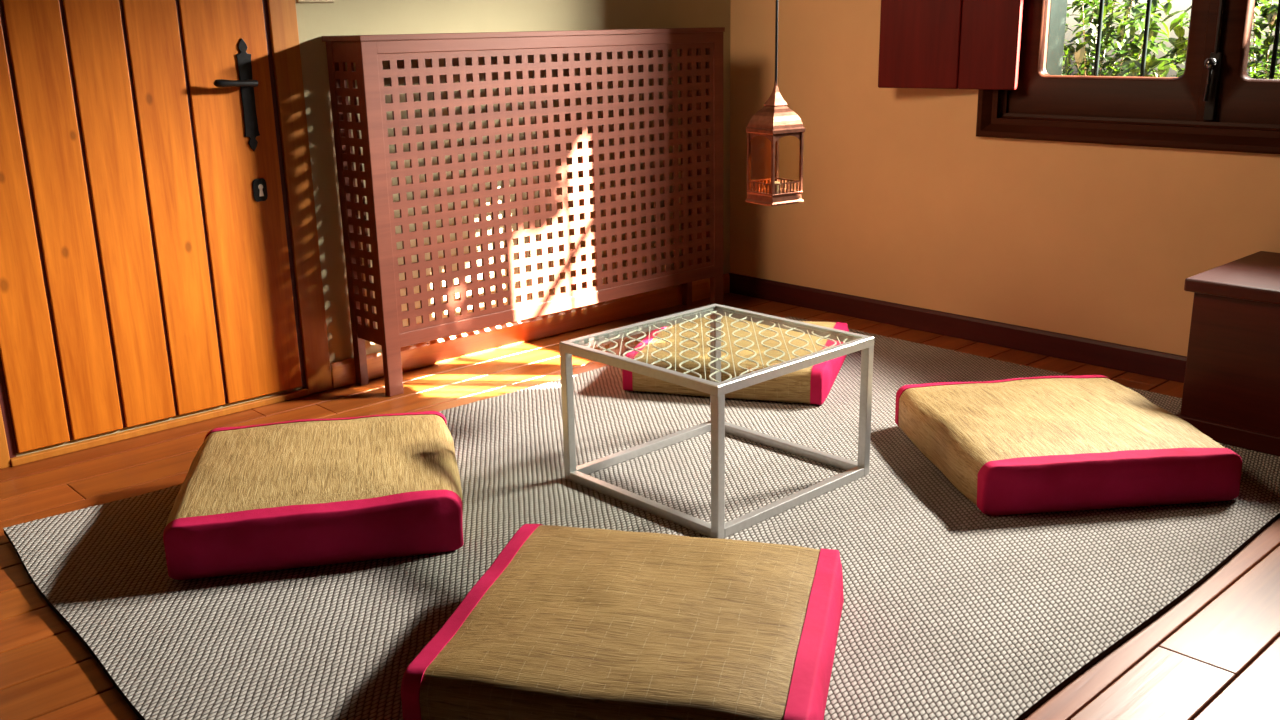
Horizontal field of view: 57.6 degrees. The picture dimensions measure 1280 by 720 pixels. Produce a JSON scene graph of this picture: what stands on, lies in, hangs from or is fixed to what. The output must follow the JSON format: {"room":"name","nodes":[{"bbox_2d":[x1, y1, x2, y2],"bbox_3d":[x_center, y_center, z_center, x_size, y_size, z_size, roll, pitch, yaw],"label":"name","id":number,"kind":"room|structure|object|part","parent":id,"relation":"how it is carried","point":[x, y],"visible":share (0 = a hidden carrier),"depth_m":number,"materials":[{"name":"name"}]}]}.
{"room":"living room","nodes":[
{"label":"living room","id":0,"kind":"room"},
{"bbox_2d":[16,0,730,456],"bbox_3d":[-1.851,-0.921,3.215,6.680,2.630,0.200,-15,21,-41],"label":"wall","id":1,"kind":"structure","parent":0,"point":[340,17],"depth_m":4.26,"materials":[{"name":"beige paint"}]},
{"bbox_2d":[0,0,331,468],"bbox_3d":[-1.498,-0.798,3.396,1.142,2.120,0.074,-15,21,-41],"label":"door","id":2,"kind":"structure","parent":1,"relation":"in","point":[160,255],"depth_m":3.53,"materials":[{"name":"brown wood"}]},
{"bbox_3d":[-1.896,-0.698,3.076,0.102,2.120,0.016,-15,21,-41],"label":"frame post","id":3,"kind":"part","parent":2,"relation":"part of","materials":[{"name":"brown wood"}]},
{"bbox_3d":[-1.256,-0.857,3.601,0.140,0.028,0.054,-15,21,-41],"label":"lever","id":4,"kind":"part","parent":2,"relation":"part of","materials":[{"name":"black metal"}]},
{"bbox_3d":[-1.236,-0.834,3.670,0.051,0.348,0.006,-15,21,-41],"label":"handle plate","id":5,"kind":"part","parent":2,"relation":"part of","materials":[{"name":"black metal"}]},
{"bbox_3d":[-1.226,-0.549,3.756,0.048,0.073,0.005,-15,21,-41],"label":"keyhole plate","id":6,"kind":"part","parent":2,"relation":"part of","materials":[{"name":"black metal"}]},
{"bbox_3d":[-1.135,-0.909,3.760,0.092,2.120,0.016,-15,21,-41],"label":"frame post","id":7,"kind":"part","parent":2,"relation":"part of","materials":[{"name":"brown wood"}]},
{"bbox_2d":[297,0,334,2],"bbox_3d":[-1.051,-1.216,3.761,0.132,0.116,0.014,-15,21,-41],"label":"switch plate","id":8,"kind":"object","parent":1,"relation":"attached to","point":[298,1],"visible":1,"depth_m":3.77,"materials":[{"name":"plastic"}]},
{"bbox_2d":[330,273,729,387],"bbox_3d":[-0.334,-0.151,4.741,2.046,0.091,0.015,-15,21,-41],"label":"baseboard","id":9,"kind":"structure","parent":1,"relation":"attached to","point":[436,351],"depth_m":4.61,"materials":[{"name":"orange wood"}]},
{"bbox_2d":[0,293,1279,719],"bbox_3d":[-0.133,1.012,0.978,7.424,0.080,6.271,-15,21,-41],"label":"floor","id":10,"kind":"structure","parent":0,"point":[1214,654],"depth_m":2.58,"materials":[{"name":"brown wood"}]},
{"bbox_2d":[321,27,724,396],"bbox_3d":[-0.338,-0.637,4.440,1.678,1.190,0.246,-15,21,-41],"label":"radiator cover","id":11,"kind":"object","parent":10,"relation":"on","point":[700,59],"visible":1,"depth_m":4.18,"materials":[{"name":"brown wood"}]},
{"bbox_3d":[-0.996,-0.479,3.969,0.030,1.172,0.036,-15,21,-41],"label":"leg","id":12,"kind":"part","parent":11,"relation":"part of","materials":[{"name":"brown wood"}]},
{"bbox_3d":[-0.855,-0.445,3.842,0.056,1.172,0.030,-15,21,-41],"label":"leg","id":13,"kind":"part","parent":11,"relation":"part of","materials":[{"name":"brown wood"}]},
{"bbox_3d":[-0.275,-1.152,4.211,1.562,0.040,0.022,-15,21,-41],"label":"rail","id":14,"kind":"part","parent":11,"relation":"part of","materials":[{"name":"brown wood"}]},
{"bbox_3d":[-0.256,-0.225,4.477,1.562,0.049,0.022,-15,21,-41],"label":"rail","id":15,"kind":"part","parent":11,"relation":"part of","materials":[{"name":"brown wood"}]},
{"bbox_3d":[0.200,-0.810,5.041,0.030,1.172,0.036,-15,21,-41],"label":"leg","id":16,"kind":"part","parent":11,"relation":"part of","materials":[{"name":"brown wood"}]},
{"bbox_3d":[0.322,-0.771,4.897,0.056,1.172,0.030,-15,21,-41],"label":"leg","id":17,"kind":"part","parent":11,"relation":"part of","materials":[{"name":"brown wood"}]},
{"bbox_2d":[3,316,1279,719],"bbox_3d":[0.240,0.337,3.113,3.115,0.026,2.204,-15,21,-41],"label":"woven rug","id":18,"kind":"object","parent":10,"relation":"on","point":[952,610],"visible":0.48,"depth_m":2.66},
{"bbox_2d":[163,411,463,579],"bbox_3d":[-0.812,0.310,2.985,0.682,0.158,0.708,-4,16,-11],"label":"floor cushion","id":19,"kind":"object","parent":18,"relation":"on","point":[291,494],"visible":1,"depth_m":2.73,"materials":[{"name":"fabric"}]},
{"bbox_2d":[401,524,843,719],"bbox_3d":[0.006,0.516,2.209,0.718,0.159,0.691,3,16,14],"label":"floor cushion","id":20,"kind":"object","parent":18,"relation":"on","point":[565,623],"visible":1,"depth_m":2.06,"materials":[{"name":"beige fabric"}]},
{"bbox_2d":[559,304,873,538],"bbox_3d":[0.206,0.132,3.124,0.602,0.386,0.574,-15,21,-41],"label":"coffee table","id":21,"kind":"object","parent":18,"relation":"on","point":[580,346],"visible":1,"depth_m":3.08,"materials":[{"name":"grey paint"}]},
{"bbox_3d":[-0.193,0.150,3.132,0.024,0.362,0.024,-15,21,-41],"label":"leg","id":22,"kind":"part","parent":21,"relation":"part of","materials":[{"name":"grey paint"}]},
{"bbox_3d":[-0.001,0.364,2.985,0.024,0.024,0.526,-15,21,-41],"label":"rail","id":23,"kind":"part","parent":21,"relation":"part of","materials":[{"name":"silver metal"}]},
{"bbox_3d":[0.021,0.254,3.368,0.554,0.024,0.024,-15,21,-41],"label":"rail","id":24,"kind":"part","parent":21,"relation":"part of","materials":[{"name":"silver metal"}]},
{"bbox_3d":[0.228,0.033,3.510,0.024,0.362,0.024,-15,21,-41],"label":"leg","id":25,"kind":"part","parent":21,"relation":"part of","materials":[{"name":"grey paint"}]},
{"bbox_3d":[0.202,-0.043,3.074,0.602,0.024,0.574,-15,21,-41],"label":"frame","id":26,"kind":"part","parent":21,"relation":"part of","materials":[{"name":"grey paint"}]},
{"bbox_3d":[0.183,0.253,2.745,0.024,0.362,0.024,-15,21,-41],"label":"leg","id":27,"kind":"part","parent":21,"relation":"part of","materials":[{"name":"grey paint"}]},
{"bbox_3d":[0.420,0.247,3.363,0.024,0.024,0.526,-15,21,-41],"label":"rail","id":28,"kind":"part","parent":21,"relation":"part of","materials":[{"name":"silver metal"}]},
{"bbox_3d":[0.397,0.358,2.980,0.554,0.024,0.024,-15,21,-41],"label":"rail","id":29,"kind":"part","parent":21,"relation":"part of","materials":[{"name":"silver metal"}]},
{"bbox_3d":[0.605,0.137,3.123,0.024,0.362,0.024,-15,21,-41],"label":"leg","id":30,"kind":"part","parent":21,"relation":"part of","materials":[{"name":"grey paint"}]},
{"bbox_2d":[622,316,848,404],"bbox_3d":[0.354,-0.025,4.107,0.703,0.138,0.677,4,17,16],"label":"floor cushion","id":31,"kind":"object","parent":18,"relation":"on","point":[813,384],"visible":0.5,"depth_m":3.87,"materials":[{"name":"fabric"}]},
{"bbox_2d":[895,375,1241,515],"bbox_3d":[1.144,0.205,3.225,0.699,0.152,0.724,-3,16,-6],"label":"floor cushion","id":32,"kind":"object","parent":18,"relation":"on","point":[1042,444],"visible":1,"depth_m":2.98,"materials":[{"name":"fabric"}]},
{"bbox_2d":[1175,251,1279,455],"bbox_3d":[2.189,0.051,3.125,0.565,0.465,1.250,-15,21,-41],"label":"wooden chest","id":33,"kind":"object","parent":18,"relation":"on","point":[1231,395],"visible":0.88,"depth_m":3.29,"materials":[{"name":"brown wood"}]},
{"bbox_3d":[2.185,-0.154,3.066,0.565,0.038,1.250,-15,21,-41],"label":"lid","id":34,"kind":"part","parent":33,"relation":"part of","materials":[{"name":"brown wood"}]},
{"bbox_2d":[730,0,1279,355],"bbox_3d":[2.561,-0.972,3.084,0.300,2.630,6.005,-15,21,-41],"label":"wall","id":35,"kind":"structure","parent":0,"point":[904,203],"depth_m":4.47,"materials":[{"name":"paint"}]},
{"bbox_2d":[729,273,1186,382],"bbox_3d":[2.468,0.204,3.307,0.015,0.091,6.004,-15,21,-41],"label":"baseboard","id":36,"kind":"structure","parent":35,"relation":"attached to","point":[1157,364],"depth_m":4.50,"materials":[{"name":"brown wood"}]},
{"bbox_2d":[878,0,1279,154],"bbox_3d":[1.733,-1.294,3.822,0.400,1.149,1.986,-15,21,-41],"label":"window","id":37,"kind":"structure","parent":35,"relation":"in","point":[1010,51],"depth_m":4.11,"materials":[{"name":"brown wood"}]},
{"bbox_2d":[878,0,1022,89],"bbox_3d":[1.132,-1.439,4.229,0.541,0.885,0.028,11,20,36],"label":"shutter","id":38,"kind":"object","parent":37,"relation":"attached to","point":[924,44],"depth_m":4.29,"materials":[{"name":"red wood"}]},
{"bbox_3d":[1.805,-1.240,3.628,0.074,1.149,1.593,-15,21,-41],"label":"frame","id":39,"kind":"part","parent":37,"relation":"part of","materials":[{"name":"brown wood"}]},
{"bbox_3d":[1.817,-0.895,3.712,0.048,0.137,0.036,-15,21,-41],"label":"latch knob","id":40,"kind":"part","parent":37,"relation":"part of","materials":[{"name":"metal"}]},
{"bbox_3d":[0.245,-1.673,0.647,6.680,0.150,6.405,-15,21,-41],"label":"ceiling","id":41,"kind":"structure","parent":0,"visible":0},
{"bbox_2d":[745,0,804,205],"bbox_3d":[0.409,-1.413,3.438,0.132,1.895,0.132,-12,19,-32],"label":"hanging lantern","id":42,"kind":"object","parent":41,"relation":"hanging from","point":[775,120],"visible":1,"depth_m":3.62,"materials":[{"name":"orange metal"}]},
{"bbox_3d":[0.344,-0.629,3.679,0.009,0.186,0.009,-12,19,-32],"label":"corner post","id":43,"kind":"part","parent":42,"relation":"part of","materials":[{"name":"orange metal"}]},
{"bbox_3d":[0.409,-0.604,3.587,0.009,0.186,0.009,-12,19,-32],"label":"corner post","id":44,"kind":"part","parent":42,"relation":"part of","materials":[{"name":"orange metal"}]},
{"bbox_2d":[769,181,778,191],"bbox_3d":[0.426,-0.550,3.686,0.036,0.028,0.036,-12,19,-32],"label":"candle","id":45,"kind":"object","parent":42,"relation":"on","point":[777,190],"depth_m":3.67,"materials":[{"name":"wax"}]},
{"bbox_3d":[0.406,-1.586,3.389,0.008,1.535,0.008,-12,19,-32],"label":"rod","id":46,"kind":"part","parent":42,"relation":"part of","materials":[{"name":"black metal"}]},
{"bbox_3d":[0.440,-0.648,3.741,0.009,0.186,0.009,-12,19,-32],"label":"corner post","id":47,"kind":"part","parent":42,"relation":"part of","materials":[{"name":"orange metal"}]},
{"bbox_3d":[0.505,-0.623,3.649,0.009,0.186,0.009,-12,19,-32],"label":"corner post","id":48,"kind":"part","parent":42,"relation":"part of","materials":[{"name":"orange metal"}]},
{"label":"outside","id":49,"kind":"structure","parent":0,"visible":0},
{"label":"ground","id":50,"kind":"structure","parent":49,"visible":0},
{"bbox_2d":[1062,0,1173,76],"bbox_3d":[2.946,-1.795,7.557,1.150,1.877,1.001,-7,17,-18],"label":"shrub","id":51,"kind":"object","parent":50,"relation":"on","point":[1108,4],"visible":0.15,"depth_m":7.58,"materials":[{"name":"green plant"}]},
{"bbox_2d":[1065,0,1184,76],"bbox_3d":[2.640,-1.317,6.454,0.582,1.579,0.871,-15,21,-41],"label":"shrub","id":52,"kind":"object","parent":50,"relation":"on","point":[1127,28],"visible":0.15,"depth_m":6.42,"materials":[{"name":"green plant"}]},
{"bbox_2d":[1117,5,1191,76],"bbox_3d":[2.473,-0.894,5.267,0.768,1.427,0.715,-15,21,-41],"label":"shrub","id":53,"kind":"object","parent":50,"relation":"on","point":[1179,44],"visible":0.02,"depth_m":5.26,"materials":[{"name":"green plant"}]},
{"bbox_2d":[1247,0,1279,78],"bbox_3d":[3.685,-1.520,6.781,0.770,1.749,1.070,3,17,15],"label":"shrub","id":54,"kind":"object","parent":50,"relation":"on","point":[1269,14],"visible":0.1,"depth_m":6.62,"materials":[{"name":"green plant"}]},
{"bbox_2d":[1258,62,1279,78],"bbox_3d":[2.635,-0.593,4.527,0.540,1.248,0.545,-4,16,-12],"label":"shrub","id":55,"kind":"object","parent":50,"relation":"on","point":[1276,68],"visible":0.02,"depth_m":4.50,"materials":[{"name":"green plant"}]},
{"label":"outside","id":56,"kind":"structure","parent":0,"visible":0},
{"bbox_2d":[1063,0,1279,76],"bbox_3d":[5.326,-3.345,11.379,6.430,2.676,22.000,-15,21,-41],"label":"bank","id":57,"kind":"object","parent":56,"point":[1177,5],"depth_m":10.26,"materials":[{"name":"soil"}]}
]}

